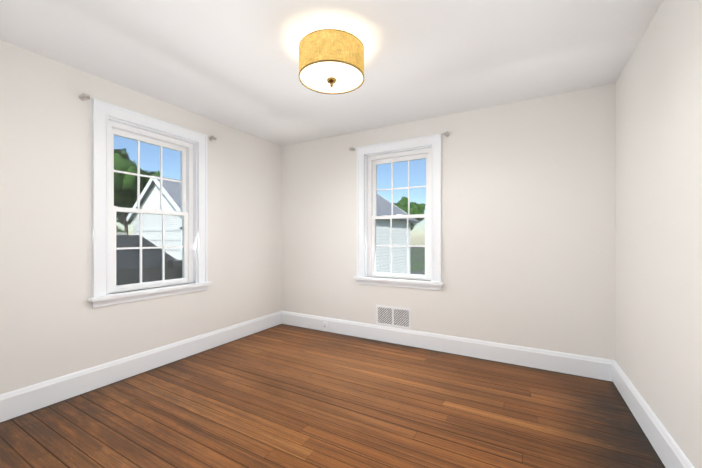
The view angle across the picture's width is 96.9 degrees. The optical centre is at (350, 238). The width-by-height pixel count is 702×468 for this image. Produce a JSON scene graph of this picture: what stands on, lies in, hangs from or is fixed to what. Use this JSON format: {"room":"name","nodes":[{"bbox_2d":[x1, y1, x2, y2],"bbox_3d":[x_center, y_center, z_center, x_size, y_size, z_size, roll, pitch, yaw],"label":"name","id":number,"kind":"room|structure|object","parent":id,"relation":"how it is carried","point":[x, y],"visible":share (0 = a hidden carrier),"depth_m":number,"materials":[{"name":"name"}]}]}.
{"room":"empty bedroom","nodes":[
{"label":"empty bedroom","id":0,"kind":"room"},
{"bbox_2d":[0,40,281,393],"bbox_3d":[-1.918,-0.050,2.633,0.160,2.400,3.720,0,0,29],"label":"wall","id":1,"kind":"structure","parent":0,"point":[54,324],"depth_m":2.30,"materials":[{"name":"paint"}]},
{"bbox_2d":[0,311,281,421],"bbox_3d":[-1.811,1.065,2.643,0.019,0.170,3.600,0,0,29],"label":"baseboard","id":2,"kind":"structure","parent":1,"relation":"attached to","point":[20,401],"depth_m":2.50,"materials":[{"name":"paint"}]},
{"bbox_2d":[79,93,216,140],"bbox_3d":[-1.707,-1.048,2.777,0.068,0.042,1.129,0,0,29],"label":"curtain bracket","id":3,"kind":"object","parent":1,"relation":"attached to","point":[83,97],"visible":1,"depth_m":2.31,"materials":[{"name":"silver metal"}]},
{"bbox_2d":[88,99,211,307],"bbox_3d":[-1.780,-0.266,2.818,0.222,1.588,1.017,0,0,29],"label":"window","id":4,"kind":"structure","parent":1,"relation":"in","point":[108,125],"depth_m":2.75,"materials":[{"name":"paint"}]},
{"bbox_2d":[0,0,662,145],"bbox_3d":[0.362,-1.300,1.451,5.294,0.100,3.880,0,0,29],"label":"ceiling","id":5,"kind":"structure","parent":0,"point":[233,64],"depth_m":2.07,"materials":[{"name":"paint"}]},
{"bbox_2d":[299,29,363,93],"bbox_3d":[-0.125,-1.113,2.009,0.421,0.273,0.421,0,0,29],"label":"lamp","id":6,"kind":"object","parent":5,"relation":"hanging from","point":[331,61],"visible":1,"depth_m":1.87,"materials":[{"name":"yellow fabric"}]},
{"bbox_2d":[0,324,664,467],"bbox_3d":[0.362,1.190,1.452,5.294,0.080,3.880,0,0,29],"label":"floor","id":7,"kind":"structure","parent":0,"point":[283,396],"depth_m":2.01,"materials":[{"name":"brown wood"}]},
{"bbox_2d":[282,83,614,359],"bbox_3d":[1.269,-0.051,3.075,5.294,2.400,0.160,0,0,29],"label":"wall","id":8,"kind":"structure","parent":0,"point":[528,223],"depth_m":2.92,"materials":[{"name":"paint"}]},
{"bbox_2d":[376,305,410,328],"bbox_3d":[0.463,0.863,3.430,0.410,0.220,0.007,0,0,29],"label":"air vent grille","id":9,"kind":"object","parent":8,"relation":"attached to","point":[398,317],"visible":1,"depth_m":3.42,"materials":[{"name":"metal"}]},
{"bbox_2d":[353,134,443,289],"bbox_3d":[0.525,-0.267,3.455,1.017,1.588,0.222,0,0,29],"label":"window","id":10,"kind":"structure","parent":8,"relation":"in","point":[370,158],"depth_m":3.46,"materials":[{"name":"paint"}]},
{"bbox_2d":[349,131,449,150],"bbox_3d":[0.484,-1.049,3.382,1.129,0.042,0.068,0,0,29],"label":"curtain bracket","id":11,"kind":"object","parent":8,"relation":"attached to","point":[446,134],"visible":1,"depth_m":3.15,"materials":[{"name":"silver metal"}]},
{"bbox_2d":[282,311,613,381],"bbox_3d":[0.588,1.064,3.354,3.514,0.170,0.019,0,0,29],"label":"baseboard","id":12,"kind":"structure","parent":8,"relation":"attached to","point":[584,366],"depth_m":3.03,"materials":[{"name":"paint"}]},
{"bbox_2d":[615,0,701,467],"bbox_3d":[1.301,-0.050,0.904,0.120,2.400,3.600,0,0,29],"label":"wall","id":13,"kind":"structure","parent":0,"point":[658,221],"depth_m":1.63,"materials":[{"name":"paint"}]},
{"bbox_2d":[613,360,694,467],"bbox_3d":[1.240,1.065,0.938,0.019,0.170,3.600,0,0,29],"label":"baseboard","id":14,"kind":"structure","parent":13,"relation":"attached to","point":[668,450],"depth_m":1.75,"materials":[{"name":"paint"}]},
{"label":"outside","id":15,"kind":"structure","parent":0,"visible":0},
{"bbox_2d":[410,247,424,274],"bbox_3d":[-0.941,1.799,4.219,120.000,0.200,120.000,0,0,29],"label":"ground","id":16,"kind":"structure","parent":15,"point":[415,268],"depth_m":22.82,"materials":[{"name":"green plant"}]},
{"bbox_2d":[114,170,124,192],"bbox_3d":[-20.218,-2.336,22.337,6.986,8.052,6.303,0,0,29],"label":"tree","id":17,"kind":"object","parent":16,"relation":"on","point":[118,184],"depth_m":23.06,"materials":[{"name":"green plant"}]},
{"bbox_2d":[114,148,162,233],"bbox_3d":[-23.629,-3.744,31.954,9.321,10.858,9.382,0,0,29],"label":"tree","id":18,"kind":"object","parent":16,"relation":"on","point":[127,200],"depth_m":29.48,"materials":[{"name":"green plant"}]},
{"bbox_2d":[116,232,181,284],"bbox_3d":[-4.801,0.833,5.956,2.300,1.890,4.850,0,0,33],"label":"roof","id":19,"kind":"object","parent":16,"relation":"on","point":[129,264],"depth_m":5.75,"materials":[{"name":"black paint"}]},
{"bbox_2d":[126,175,181,259],"bbox_3d":[-8.743,-0.837,19.903,5.542,5.055,7.540,0,0,29],"label":"garage","id":20,"kind":"structure","parent":16,"relation":"on","point":[155,187],"depth_m":16.75,"materials":[{"name":"white"}]},
{"bbox_2d":[181,194,418,273],"bbox_3d":[-1.828,-0.786,12.473,7.594,4.961,5.590,0,0,29],"label":"neighbor house","id":21,"kind":"structure","parent":16,"relation":"on","point":[381,211],"depth_m":11.38,"materials":[{"name":"white"}]},
{"bbox_2d":[393,197,425,235],"bbox_3d":[8.412,-2.534,48.432,7.060,8.421,7.047,0,0,29],"label":"tree","id":22,"kind":"object","parent":16,"relation":"on","point":[417,208],"depth_m":46.28,"materials":[{"name":"green plant"}]}
]}

